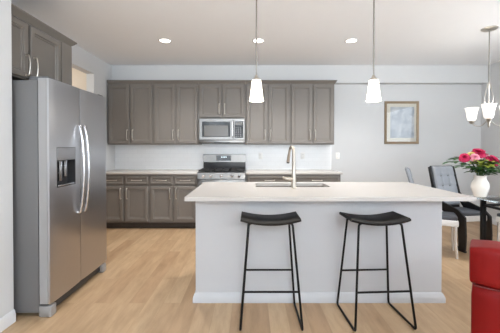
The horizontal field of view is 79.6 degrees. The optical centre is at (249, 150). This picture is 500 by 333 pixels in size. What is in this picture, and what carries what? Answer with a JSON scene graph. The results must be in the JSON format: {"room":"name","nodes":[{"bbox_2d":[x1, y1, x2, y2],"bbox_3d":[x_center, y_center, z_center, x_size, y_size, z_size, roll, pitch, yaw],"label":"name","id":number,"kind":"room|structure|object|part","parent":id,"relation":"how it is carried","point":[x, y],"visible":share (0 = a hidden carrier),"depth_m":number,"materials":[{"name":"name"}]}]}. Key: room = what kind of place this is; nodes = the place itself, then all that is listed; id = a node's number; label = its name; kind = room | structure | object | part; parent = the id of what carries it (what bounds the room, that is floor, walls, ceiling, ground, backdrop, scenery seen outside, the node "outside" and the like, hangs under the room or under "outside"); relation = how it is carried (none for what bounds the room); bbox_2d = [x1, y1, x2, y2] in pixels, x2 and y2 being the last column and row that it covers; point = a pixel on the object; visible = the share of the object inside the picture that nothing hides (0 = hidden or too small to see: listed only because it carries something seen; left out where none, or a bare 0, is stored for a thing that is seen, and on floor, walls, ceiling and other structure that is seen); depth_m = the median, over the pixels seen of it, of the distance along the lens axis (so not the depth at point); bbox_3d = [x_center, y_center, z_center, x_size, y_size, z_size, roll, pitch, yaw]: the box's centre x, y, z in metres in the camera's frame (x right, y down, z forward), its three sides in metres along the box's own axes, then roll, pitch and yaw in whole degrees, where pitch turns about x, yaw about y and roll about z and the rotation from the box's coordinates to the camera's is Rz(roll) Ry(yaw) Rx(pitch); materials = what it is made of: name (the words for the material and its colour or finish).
{"room":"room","nodes":[
{"label":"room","id":0,"kind":"room"},
{"bbox_2d":[0,0,13,317],"bbox_3d":[-2.835,-0.058,-1.183,2.130,2.740,6.835,0,1,0],"label":"wall","id":1,"kind":"structure","parent":0,"point":[6,162],"depth_m":2.18,"materials":[{"name":"paint"}]},
{"bbox_2d":[0,309,15,332],"bbox_3d":[-1.762,1.265,-1.069,0.016,0.092,6.635,0,1,0],"label":"baseboard","id":2,"kind":"structure","parent":1,"relation":"attached to","point":[9,318],"depth_m":2.17,"materials":[{"name":"white wood"}]},
{"bbox_2d":[13,15,114,170],"bbox_3d":[-2.480,-0.110,3.812,0.120,2.740,3.155,0,1,0],"label":"wall","id":3,"kind":"structure","parent":0,"point":[98,71],"depth_m":4.73,"materials":[{"name":"paint"}]},
{"bbox_2d":[11,3,76,85],"bbox_3d":[-2.109,-0.865,2.705,0.606,0.538,0.928,0,1,0],"label":"upper cabinet","id":4,"kind":"object","parent":3,"relation":"attached to","point":[35,52],"visible":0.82,"depth_m":2.62,"materials":[{"name":"grey wood"}]},
{"bbox_3d":[-1.859,-0.829,2.376,0.025,0.448,0.254,0,1,0],"label":"door","id":5,"kind":"part","parent":4,"relation":"part of","materials":[{"name":"grey wood"}]},
{"bbox_3d":[-1.827,-0.709,2.473,0.040,0.182,0.018,0,1,0],"label":"handle","id":6,"kind":"part","parent":4,"relation":"part of","materials":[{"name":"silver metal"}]},
{"bbox_3d":[-1.827,-0.710,2.565,0.040,0.182,0.018,0,1,0],"label":"handle","id":7,"kind":"part","parent":4,"relation":"part of","materials":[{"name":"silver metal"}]},
{"bbox_3d":[-2.118,-1.105,2.703,0.588,0.058,0.928,0,1,0],"label":"crown moulding","id":8,"kind":"part","parent":4,"relation":"part of","materials":[{"name":"grey wood"}]},
{"bbox_3d":[-1.859,-0.833,2.732,0.025,0.448,0.402,0,1,0],"label":"door","id":9,"kind":"part","parent":4,"relation":"part of","materials":[{"name":"grey wood"}]},
{"bbox_2d":[72,67,85,90],"bbox_3d":[-3.220,-0.110,3.812,1.360,2.740,3.155,0,1,0],"label":"wall","id":10,"kind":"structure","parent":0,"point":[78,77],"depth_m":4.74,"materials":[{"name":"beige paint"}]},
{"bbox_2d":[1,221,496,332],"bbox_3d":[0.225,1.325,0.514,8.250,0.060,10.200,0,1,0],"label":"floor","id":11,"kind":"structure","parent":0,"point":[147,284],"depth_m":2.43,"materials":[{"name":"brown wood"}]},
{"bbox_2d":[12,76,106,316],"bbox_3d":[-1.915,0.347,2.732,0.911,1.848,0.903,0,1,0],"label":"refrigerator","id":12,"kind":"object","parent":11,"relation":"on","point":[59,128],"visible":1,"depth_m":2.33,"materials":[{"name":"metal"}]},
{"bbox_3d":[-1.562,0.306,2.489,0.087,1.725,0.412,0,1,0],"label":"freezer door","id":13,"kind":"part","parent":12,"relation":"part of","materials":[{"name":"metal"}]},
{"bbox_3d":[-1.553,0.024,2.485,0.074,0.101,0.242,0,1,0],"label":"control panel","id":14,"kind":"part","parent":12,"relation":"part of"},
{"bbox_3d":[-1.493,0.162,2.657,0.068,0.792,0.022,0,1,0],"label":"handle","id":15,"kind":"part","parent":12,"relation":"part of","materials":[{"name":"metal"}]},
{"bbox_3d":[-1.493,0.161,2.737,0.068,0.792,0.022,0,1,0],"label":"handle","id":16,"kind":"part","parent":12,"relation":"part of","materials":[{"name":"metal"}]},
{"bbox_3d":[-1.562,0.302,2.942,0.087,1.725,0.482,0,1,0],"label":"fridge door","id":17,"kind":"part","parent":12,"relation":"part of","materials":[{"name":"metal"}]},
{"bbox_2d":[106,174,150,227],"bbox_3d":[-2.005,0.808,5.058,0.799,0.878,0.658,0,1,0],"label":"base cabinet","id":18,"kind":"object","parent":11,"relation":"on","point":[127,195],"visible":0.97,"depth_m":4.79,"materials":[{"name":"grey wood"}]},
{"bbox_3d":[-2.203,0.468,4.777,0.360,0.120,0.025,0,1,0],"label":"drawer","id":19,"kind":"part","parent":18,"relation":"part of","materials":[{"name":"grey wood"}]},
{"bbox_3d":[-2.203,0.838,4.780,0.360,0.555,0.025,0,1,0],"label":"door","id":20,"kind":"part","parent":18,"relation":"part of","materials":[{"name":"grey wood"}]},
{"bbox_3d":[-1.806,0.468,4.777,0.360,0.120,0.025,0,1,0],"label":"drawer","id":21,"kind":"part","parent":18,"relation":"part of","materials":[{"name":"grey wood"}]},
{"bbox_3d":[-1.806,0.838,4.780,0.360,0.555,0.025,0,1,0],"label":"door","id":22,"kind":"part","parent":18,"relation":"part of","materials":[{"name":"grey wood"}]},
{"bbox_2d":[106,169,199,173],"bbox_3d":[-1.627,0.350,5.066,1.579,0.035,0.635,0,1,0],"label":"countertop","id":23,"kind":"structure","parent":18,"relation":"on","point":[116,171],"depth_m":4.90,"materials":[{"name":"white stone"}]},
{"bbox_2d":[150,174,197,227],"bbox_3d":[-1.222,0.808,5.058,0.762,0.878,0.658,0,1,0],"label":"base cabinet","id":24,"kind":"object","parent":11,"relation":"on","point":[169,208],"visible":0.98,"depth_m":4.79,"materials":[{"name":"grey wood"}]},
{"bbox_3d":[-1.411,0.468,4.777,0.342,0.120,0.025,0,1,0],"label":"drawer","id":25,"kind":"part","parent":24,"relation":"part of","materials":[{"name":"grey wood"}]},
{"bbox_3d":[-1.411,0.838,4.780,0.342,0.555,0.025,0,1,0],"label":"door","id":26,"kind":"part","parent":24,"relation":"part of","materials":[{"name":"grey wood"}]},
{"bbox_3d":[-1.033,0.468,4.777,0.342,0.120,0.025,0,1,0],"label":"drawer","id":27,"kind":"part","parent":24,"relation":"part of","materials":[{"name":"grey wood"}]},
{"bbox_3d":[-1.033,0.838,4.780,0.342,0.555,0.025,0,1,0],"label":"door","id":28,"kind":"part","parent":24,"relation":"part of","materials":[{"name":"grey wood"}]},
{"bbox_2d":[197,154,245,186],"bbox_3d":[-0.451,0.637,5.030,0.756,1.160,0.709,0,1,0],"label":"range","id":29,"kind":"object","parent":11,"relation":"on","point":[217,167],"visible":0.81,"depth_m":4.90,"materials":[{"name":"metal"}]},
{"bbox_3d":[-0.451,0.745,4.749,0.756,0.590,0.038,0,1,0],"label":"oven door","id":30,"kind":"part","parent":29,"relation":"part of","materials":[{"name":"metal"}]},
{"bbox_3d":[-0.451,0.390,4.743,0.756,0.096,0.042,0,1,0],"label":"control panel","id":31,"kind":"part","parent":29,"relation":"part of","materials":[{"name":"metal"}]},
{"bbox_2d":[198,169,245,172],"bbox_3d":[-0.451,0.336,5.038,0.756,0.012,0.592,0,1,0],"label":"cooktop","id":32,"kind":"object","parent":29,"relation":"in","point":[201,170],"depth_m":4.77,"materials":[{"name":"black metal"}]},
{"bbox_2d":[246,174,291,181],"bbox_3d":[0.315,0.808,5.058,0.752,0.878,0.658,0,1,0],"label":"base cabinet","id":33,"kind":"object","parent":11,"relation":"on","point":[249,177],"visible":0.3,"depth_m":4.78,"materials":[{"name":"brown wood"}]},
{"bbox_3d":[0.315,0.468,4.777,0.710,0.120,0.025,0,1,0],"label":"drawer","id":34,"kind":"part","parent":33,"relation":"part of","materials":[{"name":"grey wood"}]},
{"bbox_2d":[239,211,303,330],"bbox_3d":[0.152,0.882,2.302,0.457,0.786,0.388,0,1,0],"label":"bar stool","id":35,"kind":"object","parent":11,"relation":"on","point":[290,218],"visible":1,"depth_m":2.18,"materials":[{"name":"black metal"}]},
{"bbox_3d":[-0.029,0.898,2.302,0.095,0.755,0.388,0,1,0],"label":"sled leg","id":36,"kind":"part","parent":35,"relation":"part of","materials":[{"name":"black metal"}]},
{"bbox_3d":[0.152,0.515,2.305,0.446,0.052,0.285,0,1,0],"label":"seat","id":37,"kind":"part","parent":35,"relation":"part of","materials":[{"name":"black leather"}]},
{"bbox_3d":[0.333,0.898,2.302,0.095,0.755,0.388,0,1,0],"label":"sled leg","id":38,"kind":"part","parent":35,"relation":"part of","materials":[{"name":"black metal"}]},
{"bbox_2d":[296,174,339,181],"bbox_3d":[1.069,0.808,5.058,0.752,0.878,0.658,0,1,0],"label":"base cabinet","id":39,"kind":"object","parent":11,"relation":"on","point":[299,177],"visible":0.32,"depth_m":4.78,"materials":[{"name":"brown wood"}]},
{"bbox_2d":[246,169,342,173],"bbox_3d":[0.701,0.350,5.066,1.530,0.035,0.635,0,1,0],"label":"countertop","id":40,"kind":"structure","parent":39,"relation":"on","point":[248,171],"depth_m":4.90,"materials":[{"name":"white stone"}]},
{"bbox_3d":[1.069,0.468,4.777,0.710,0.120,0.025,0,1,0],"label":"drawer","id":41,"kind":"part","parent":39,"relation":"part of","materials":[{"name":"grey wood"}]},
{"bbox_2d":[193,201,445,302],"bbox_3d":[0.579,0.826,2.915,2.118,0.888,0.817,0,1,0],"label":"kitchen island","id":42,"kind":"object","parent":11,"relation":"on","point":[220,233],"visible":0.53,"depth_m":2.53,"materials":[{"name":"white paint"}]},
{"bbox_3d":[0.579,1.229,2.907,2.118,0.082,0.792,0,1,0],"label":"trim","id":43,"kind":"part","parent":42,"relation":"part of","materials":[{"name":"white paint"}]},
{"bbox_2d":[185,182,476,200],"bbox_3d":[0.621,0.366,2.826,2.250,0.031,1.035,0,1,0],"label":"island countertop","id":44,"kind":"structure","parent":42,"relation":"on","point":[207,191],"depth_m":2.55,"materials":[{"name":"white stone"}]},
{"bbox_2d":[282,145,296,188],"bbox_3d":[0.372,0.147,2.902,0.139,0.405,0.210,0,1,0],"label":"faucet","id":45,"kind":"object","parent":44,"relation":"on","point":[292,179],"visible":0.99,"depth_m":2.81,"materials":[{"name":"silver metal"}]},
{"bbox_3d":[0.353,0.260,2.828,0.100,0.047,0.036,0,1,0],"label":"lever","id":46,"kind":"part","parent":45,"relation":"part of","materials":[{"name":"silver metal"}]},
{"bbox_3d":[0.412,0.230,2.828,0.060,0.240,0.060,0,1,0],"label":"post","id":47,"kind":"part","parent":45,"relation":"part of","materials":[{"name":"silver metal"}]},
{"bbox_2d":[256,186,323,186],"bbox_3d":[0.420,0.474,3.070,0.778,0.189,0.348,0,1,0],"label":"sink","id":48,"kind":"object","parent":44,"relation":"in","point":[256,186],"visible":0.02,"depth_m":3.22,"materials":[{"name":"metal"}]},
{"bbox_2d":[337,211,416,331],"bbox_3d":[0.949,0.882,2.302,0.457,0.786,0.388,0,1,-3],"label":"bar stool","id":49,"kind":"object","parent":11,"relation":"on","point":[386,219],"visible":1,"depth_m":2.21,"materials":[{"name":"black metal"}]},
{"bbox_3d":[0.768,0.898,2.292,0.095,0.755,0.388,0,1,-3],"label":"sled leg","id":50,"kind":"part","parent":49,"relation":"part of","materials":[{"name":"black metal"}]},
{"bbox_3d":[0.949,0.515,2.305,0.446,0.052,0.285,0,1,-3],"label":"seat","id":51,"kind":"part","parent":49,"relation":"part of","materials":[{"name":"black leather"}]},
{"bbox_3d":[1.130,0.898,2.311,0.095,0.755,0.388,0,1,-3],"label":"sled leg","id":52,"kind":"part","parent":49,"relation":"part of","materials":[{"name":"black metal"}]},
{"bbox_2d":[405,167,458,258],"bbox_3d":[2.265,0.739,3.780,0.568,1.046,0.372,0,1,28],"label":"dining chair","id":53,"kind":"object","parent":11,"relation":"on","point":[450,219],"visible":0.32,"depth_m":3.56,"materials":[{"name":"white wood"}]},
{"bbox_2d":[407,167,413,182],"bbox_3d":[2.104,0.490,3.863,0.154,0.540,0.360,0,1,28],"label":"cushion","id":54,"kind":"object","parent":53,"relation":"on","point":[409,175],"depth_m":3.73,"materials":[{"name":"grey fabric"}]},
{"bbox_2d":[442,211,457,220],"bbox_3d":[2.346,0.797,3.737,0.383,0.066,0.344,0,1,28],"label":"seat cushion","id":55,"kind":"object","parent":53,"relation":"on","point":[446,216],"depth_m":3.56,"materials":[{"name":"grey fabric"}]},
{"bbox_3d":[2.333,0.851,3.745,0.413,0.076,0.360,0,1,28],"label":"seat frame","id":56,"kind":"part","parent":53,"relation":"part of","materials":[{"name":"white wood"}]},
{"bbox_3d":[2.570,1.075,3.801,0.046,0.373,0.032,0,1,1],"label":"leg","id":57,"kind":"part","parent":53,"relation":"part of","materials":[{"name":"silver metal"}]},
{"bbox_3d":[2.421,1.078,3.520,0.032,0.373,0.046,0,1,-35],"label":"leg","id":58,"kind":"part","parent":53,"relation":"part of","materials":[{"name":"white wood"}]},
{"bbox_2d":[428,165,492,252],"bbox_3d":[2.792,0.735,4.026,0.404,1.045,0.619,0,1,-10],"label":"dining chair","id":59,"kind":"object","parent":11,"relation":"on","point":[441,177],"visible":0.7,"depth_m":4.00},
{"bbox_2d":[432,166,459,204],"bbox_3d":[2.756,0.486,4.222,0.344,0.540,0.154,0,1,-10],"label":"cushion","id":60,"kind":"object","parent":59,"relation":"on","point":[443,177],"depth_m":4.22,"materials":[{"name":"white fabric"}]},
{"bbox_2d":[455,207,479,215],"bbox_3d":[2.804,0.795,3.955,0.328,0.066,0.383,0,1,-10],"label":"seat cushion","id":61,"kind":"object","parent":59,"relation":"on","point":[465,211],"depth_m":3.82,"materials":[{"name":"grey fabric"}]},
{"bbox_3d":[2.802,0.849,3.970,0.344,0.076,0.413,0,1,-10],"label":"seat frame","id":62,"kind":"part","parent":59,"relation":"part of","materials":[{"name":"white wood"}]},
{"bbox_2d":[469,239,499,332],"bbox_3d":[1.589,0.859,1.381,0.920,0.854,0.700,0,1,38],"label":"armchair","id":63,"kind":"object","parent":11,"relation":"on","point":[484,255],"visible":1,"depth_m":1.36,"materials":[{"name":"red leather"}]},
{"bbox_3d":[1.437,0.904,1.187,0.904,0.584,0.201,0,1,38],"label":"backrest","id":64,"kind":"part","parent":63,"relation":"part of","materials":[{"name":"red leather"}]},
{"bbox_2d":[473,196,499,239],"bbox_3d":[2.980,0.893,3.039,0.980,0.750,0.860,0,1,0],"label":"dining table","id":65,"kind":"object","parent":11,"relation":"on","point":[495,199],"visible":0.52,"depth_m":3.39,"materials":[{"name":"clear glass"}]},
{"bbox_2d":[470,175,489,197],"bbox_3d":[2.580,0.394,3.364,0.175,0.240,0.175,0,1,0],"label":"vase","id":66,"kind":"object","parent":65,"relation":"on","point":[480,186],"visible":0.97,"depth_m":3.31,"materials":[{"name":"white ceramic"}]},
{"bbox_2d":[443,161,477,175],"bbox_3d":[2.353,0.215,3.366,0.437,0.202,0.166,0,1,0],"label":"leaf sprig","id":67,"kind":"object","parent":66,"relation":"in","point":[455,162],"visible":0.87,"depth_m":3.36,"materials":[{"name":"green plant"}]},
{"bbox_2d":[455,165,479,174],"bbox_3d":[2.393,0.236,3.289,0.386,0.160,0.164,0,1,-23],"label":"leaf sprig","id":68,"kind":"object","parent":66,"relation":"in","point":[456,166],"visible":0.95,"depth_m":3.26,"materials":[{"name":"green plant"}]},
{"bbox_2d":[459,153,478,175],"bbox_3d":[2.446,0.170,3.322,0.254,0.293,0.111,0,1,0],"label":"flower","id":69,"kind":"object","parent":66,"relation":"in","point":[464,157],"visible":0.98,"depth_m":3.30,"materials":[{"name":"pink plant"}]},
{"bbox_2d":[470,153,479,172],"bbox_3d":[2.501,0.171,3.299,0.171,0.290,0.098,0,1,-10],"label":"flower","id":70,"kind":"object","parent":66,"relation":"in","point":[473,156],"visible":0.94,"depth_m":3.27,"materials":[{"name":"pink plant"}]},
{"bbox_2d":[468,161,483,168],"bbox_3d":[2.466,0.213,3.275,0.273,0.206,0.135,0,1,-34],"label":"leaf sprig","id":71,"kind":"object","parent":66,"relation":"in","point":[481,164],"visible":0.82,"depth_m":3.25,"materials":[{"name":"green plant"}]},
{"bbox_2d":[469,167,484,175],"bbox_3d":[2.455,0.242,3.253,0.306,0.148,0.143,0,1,-26],"label":"leaf sprig","id":72,"kind":"object","parent":66,"relation":"in","point":[469,167],"visible":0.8,"depth_m":3.26,"materials":[{"name":"green plant"}]},
{"bbox_2d":[471,148,485,157],"bbox_3d":[2.549,0.142,3.353,0.151,0.345,0.151,0,1,0],"label":"flower","id":73,"kind":"object","parent":66,"relation":"in","point":[480,152],"visible":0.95,"depth_m":3.31,"materials":[{"name":"pink plant"}]},
{"bbox_2d":[476,167,493,173],"bbox_3d":[2.524,0.245,3.222,0.158,0.143,0.271,1,1,42],"label":"leaf sprig","id":74,"kind":"object","parent":66,"relation":"in","point":[481,167],"visible":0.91,"depth_m":3.24,"materials":[{"name":"green plant"}]},
{"bbox_2d":[475,163,494,172],"bbox_3d":[2.533,0.220,3.243,0.151,0.192,0.224,0,1,0],"label":"leaf sprig","id":75,"kind":"object","parent":66,"relation":"in","point":[485,164],"visible":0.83,"depth_m":3.21,"materials":[{"name":"green plant"}]},
{"bbox_2d":[482,155,498,174],"bbox_3d":[2.646,0.179,3.292,0.132,0.274,0.140,0,1,0],"label":"flower","id":76,"kind":"object","parent":66,"relation":"in","point":[491,157],"visible":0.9,"depth_m":3.26,"materials":[{"name":"pink plant"}]},
{"bbox_2d":[483,169,499,174],"bbox_3d":[2.631,0.252,3.212,0.172,0.131,0.286,0,1,0],"label":"leaf sprig","id":77,"kind":"object","parent":66,"relation":"in","point":[494,170],"visible":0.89,"depth_m":3.22,"materials":[{"name":"green plant"}]},
{"bbox_3d":[2.645,0.895,3.405,0.052,0.739,0.032,0,1,0],"label":"leg","id":78,"kind":"part","parent":65,"relation":"part of","materials":[{"name":"black wood"}]},
{"bbox_3d":[2.645,0.616,3.082,0.032,0.024,0.607,0,1,0],"label":"rail","id":79,"kind":"part","parent":65,"relation":"part of","materials":[{"name":"black wood"}]},
{"bbox_2d":[496,213,499,241],"bbox_3d":[3.394,0.740,3.671,0.568,1.046,0.382,0,1,-20],"label":"dining chair","id":80,"kind":"object","parent":11,"relation":"on","point":[498,214],"visible":0.64,"depth_m":3.73,"materials":[{"name":"white wood"}]},
{"bbox_3d":[3.092,1.075,3.739,0.046,0.373,0.032,0,1,7],"label":"leg","id":81,"kind":"part","parent":80,"relation":"part of","materials":[{"name":"white wood"}]},
{"bbox_2d":[11,0,499,64],"bbox_3d":[0.225,-1.495,0.484,8.250,0.100,10.200,0,1,0],"label":"ceiling","id":82,"kind":"structure","parent":0,"point":[117,32],"depth_m":3.68,"materials":[{"name":"paint"}]},
{"bbox_2d":[158,38,171,42],"bbox_3d":[-1.140,-1.478,4.025,0.176,0.008,0.176,0,1,0],"label":"recessed light","id":83,"kind":"object","parent":82,"relation":"in","point":[163,40],"visible":1,"depth_m":4.01,"materials":[{"name":"white"}]},
{"bbox_2d":[249,0,263,101],"bbox_3d":[0.058,-0.959,2.690,0.130,1.018,0.130,0,1,0],"label":"pendant lamp","id":84,"kind":"object","parent":82,"relation":"hanging from","point":[256,94],"visible":1,"depth_m":2.66,"materials":[{"name":"white glass"}]},
{"bbox_3d":[0.058,-1.055,2.689,0.013,0.770,0.013,0,1,0],"label":"rod","id":85,"kind":"part","parent":84,"relation":"part of","materials":[{"name":"grey metal"}]},
{"bbox_3d":[0.058,-0.543,2.695,0.130,0.185,0.130,0,1,0],"label":"lamp shade","id":86,"kind":"part","parent":84,"relation":"part of","materials":[{"name":"white glass"}]},
{"bbox_2d":[252,38,264,42],"bbox_3d":[0.113,-1.478,4.025,0.176,0.008,0.176,0,1,0],"label":"recessed light","id":87,"kind":"object","parent":82,"relation":"in","point":[259,40],"visible":0.97,"depth_m":4.01,"materials":[{"name":"white"}]},
{"bbox_2d":[345,38,357,42],"bbox_3d":[1.360,-1.478,4.025,0.176,0.008,0.176,0,1,0],"label":"recessed light","id":88,"kind":"object","parent":82,"relation":"in","point":[351,40],"visible":1,"depth_m":4.01,"materials":[{"name":"white"}]},
{"bbox_2d":[366,0,380,101],"bbox_3d":[1.110,-0.959,2.690,0.130,1.018,0.130,0,1,0],"label":"pendant lamp","id":89,"kind":"object","parent":82,"relation":"hanging from","point":[373,92],"visible":1,"depth_m":2.67,"materials":[{"name":"white glass"}]},
{"bbox_3d":[1.110,-0.543,2.695,0.130,0.185,0.130,0,1,0],"label":"lamp shade","id":90,"kind":"part","parent":89,"relation":"part of","materials":[{"name":"white glass"}]},
{"bbox_3d":[1.110,-1.055,2.689,0.013,0.770,0.013,0,1,0],"label":"rod","id":91,"kind":"part","parent":89,"relation":"part of","materials":[{"name":"grey metal"}]},
{"bbox_2d":[465,25,499,127],"bbox_3d":[2.921,-0.881,3.635,0.464,1.195,0.484,0,1,0],"label":"chandelier","id":92,"kind":"object","parent":82,"relation":"hanging from","point":[488,109],"visible":1,"depth_m":3.61,"materials":[{"name":"white glass"}]},
{"bbox_3d":[2.813,-0.463,3.807,0.150,0.168,0.150,0,1,0],"label":"lamp shade","id":93,"kind":"part","parent":92,"relation":"part of","materials":[{"name":"white glass"}]},
{"bbox_3d":[2.885,-1.113,3.619,0.012,0.670,0.012,0,1,0],"label":"rod","id":94,"kind":"part","parent":92,"relation":"part of","materials":[{"name":"silver metal"}]},
{"bbox_3d":[2.764,-0.459,3.473,0.150,0.168,0.150,0,1,0],"label":"lamp shade","id":95,"kind":"part","parent":92,"relation":"part of","materials":[{"name":"white glass"}]},
{"bbox_2d":[115,84,481,206],"bbox_3d":[0.225,-0.127,5.445,8.250,2.740,0.128,0,1,0],"label":"wall","id":96,"kind":"structure","parent":0,"point":[445,132],"depth_m":5.38,"materials":[{"name":"paint"}]},
{"bbox_2d":[107,80,153,144],"bbox_3d":[-2.011,-0.648,5.184,0.765,1.078,0.392,0,1,0],"label":"upper cabinet","id":97,"kind":"object","parent":96,"relation":"attached to","point":[130,102],"visible":0.97,"depth_m":5.05,"materials":[{"name":"grey wood"}]},
{"bbox_3d":[-2.199,-0.619,5.040,0.348,0.978,0.025,0,1,0],"label":"door","id":98,"kind":"part","parent":97,"relation":"part of","materials":[{"name":"grey wood"}]},
{"bbox_3d":[-2.011,-1.157,5.028,0.765,0.058,0.040,0,1,0],"label":"crown moulding","id":99,"kind":"part","parent":97,"relation":"part of","materials":[{"name":"grey wood"}]},
{"bbox_3d":[-1.824,-0.619,5.040,0.348,0.978,0.025,0,1,0],"label":"door","id":100,"kind":"part","parent":97,"relation":"part of","materials":[{"name":"grey wood"}]},
{"bbox_2d":[153,80,201,144],"bbox_3d":[-1.245,-0.648,5.184,0.764,1.078,0.392,0,1,0],"label":"upper cabinet","id":101,"kind":"object","parent":96,"relation":"attached to","point":[175,102],"visible":0.98,"depth_m":5.05,"materials":[{"name":"grey wood"}]},
{"bbox_3d":[-1.433,-0.619,5.040,0.347,0.978,0.025,0,1,0],"label":"door","id":102,"kind":"part","parent":101,"relation":"part of","materials":[{"name":"grey wood"}]},
{"bbox_3d":[-1.245,-1.157,5.028,0.764,0.058,0.040,0,1,0],"label":"crown moulding","id":103,"kind":"part","parent":101,"relation":"part of","materials":[{"name":"grey wood"}]},
{"bbox_3d":[-1.058,-0.619,5.040,0.347,0.978,0.025,0,1,0],"label":"door","id":104,"kind":"part","parent":101,"relation":"part of","materials":[{"name":"grey wood"}]},
{"bbox_2d":[198,80,244,118],"bbox_3d":[-0.470,-0.867,5.181,0.782,0.641,0.392,0,1,0],"label":"upper cabinet","id":105,"kind":"object","parent":96,"relation":"attached to","point":[218,99],"visible":0.95,"depth_m":5.04,"materials":[{"name":"grey wood"}]},
{"bbox_3d":[-0.662,-0.837,5.038,0.356,0.541,0.025,0,1,0],"label":"door","id":106,"kind":"part","parent":105,"relation":"part of","materials":[{"name":"grey wood"}]},
{"bbox_3d":[-0.470,-1.157,5.028,0.782,0.058,0.040,0,1,0],"label":"crown moulding","id":107,"kind":"part","parent":105,"relation":"part of","materials":[{"name":"grey wood"}]},
{"bbox_3d":[-0.278,-0.837,5.038,0.356,0.541,0.025,0,1,0],"label":"door","id":108,"kind":"part","parent":105,"relation":"part of","materials":[{"name":"grey wood"}]},
{"bbox_2d":[199,119,244,143],"bbox_3d":[-0.466,-0.337,5.150,0.758,0.410,0.457,0,1,0],"label":"microwave","id":109,"kind":"object","parent":96,"relation":"on","point":[211,131],"visible":0.98,"depth_m":4.98,"materials":[{"name":"metal"}]},
{"bbox_3d":[-0.560,-0.362,4.992,0.569,0.353,0.030,0,1,0],"label":"door","id":110,"kind":"part","parent":109,"relation":"part of","materials":[{"name":"metal"}]},
{"bbox_3d":[-0.466,-0.156,4.996,0.758,0.052,0.026,0,1,0],"label":"trim","id":111,"kind":"part","parent":109,"relation":"part of","materials":[{"name":"metal"}]},
{"bbox_3d":[-0.179,-0.362,4.992,0.185,0.353,0.030,0,1,0],"label":"control panel","id":112,"kind":"part","parent":109,"relation":"part of","materials":[{"name":"metal"}]},
{"bbox_2d":[245,80,290,144],"bbox_3d":[0.300,-0.648,5.184,0.754,1.078,0.392,0,1,0],"label":"upper cabinet","id":113,"kind":"object","parent":96,"relation":"attached to","point":[267,122],"visible":0.99,"depth_m":5.05,"materials":[{"name":"grey wood"}]},
{"bbox_3d":[0.115,-0.619,5.040,0.342,0.978,0.025,0,1,0],"label":"door","id":114,"kind":"part","parent":113,"relation":"part of","materials":[{"name":"grey wood"}]},
{"bbox_3d":[0.300,-1.157,5.028,0.754,0.058,0.040,0,1,0],"label":"crown moulding","id":115,"kind":"part","parent":113,"relation":"part of","materials":[{"name":"grey wood"}]},
{"bbox_3d":[0.485,-0.619,5.040,0.342,0.978,0.025,0,1,0],"label":"door","id":116,"kind":"part","parent":113,"relation":"part of","materials":[{"name":"grey wood"}]},
{"bbox_2d":[290,80,336,144],"bbox_3d":[1.069,-0.648,5.184,0.781,1.078,0.392,0,1,0],"label":"upper cabinet","id":117,"kind":"object","parent":96,"relation":"attached to","point":[311,101],"visible":0.98,"depth_m":5.05,"materials":[{"name":"grey wood"}]},
{"bbox_3d":[0.868,-0.619,5.040,0.335,0.978,0.025,0,1,0],"label":"door","id":118,"kind":"part","parent":117,"relation":"part of","materials":[{"name":"grey wood"}]},
{"bbox_3d":[1.069,-1.158,5.191,0.781,0.058,0.366,0,1,0],"label":"crown moulding","id":119,"kind":"part","parent":117,"relation":"part of","materials":[{"name":"grey wood"}]},
{"bbox_3d":[1.230,-0.619,5.040,0.335,0.978,0.025,0,1,0],"label":"door","id":120,"kind":"part","parent":117,"relation":"part of","materials":[{"name":"grey wood"}]},
{"bbox_2d":[384,101,418,143],"bbox_3d":[2.717,-0.508,5.370,0.612,0.764,0.027,0,1,0],"label":"framed picture","id":121,"kind":"object","parent":96,"relation":"attached to","point":[401,118],"visible":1,"depth_m":5.38,"materials":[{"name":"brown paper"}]},
{"bbox_2d":[390,107,413,137],"bbox_3d":[2.729,-0.513,5.378,0.427,0.554,0.001,0,1,0],"label":"print","id":122,"kind":"object","parent":121,"relation":"attached to","point":[401,118],"depth_m":5.38},
{"bbox_2d":[111,65,487,83],"bbox_3d":[0.865,-1.344,5.306,6.570,0.303,0.140,0,1,0],"label":"soffit","id":123,"kind":"structure","parent":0,"point":[344,74],"depth_m":5.24,"materials":[{"name":"paint"}]},
{"bbox_2d":[481,61,499,218],"bbox_3d":[4.225,-0.074,0.394,0.150,2.740,9.990,0,1,0],"label":"wall","id":124,"kind":"structure","parent":0,"point":[490,137],"depth_m":5.11,"materials":[{"name":"paint"}]}
]}

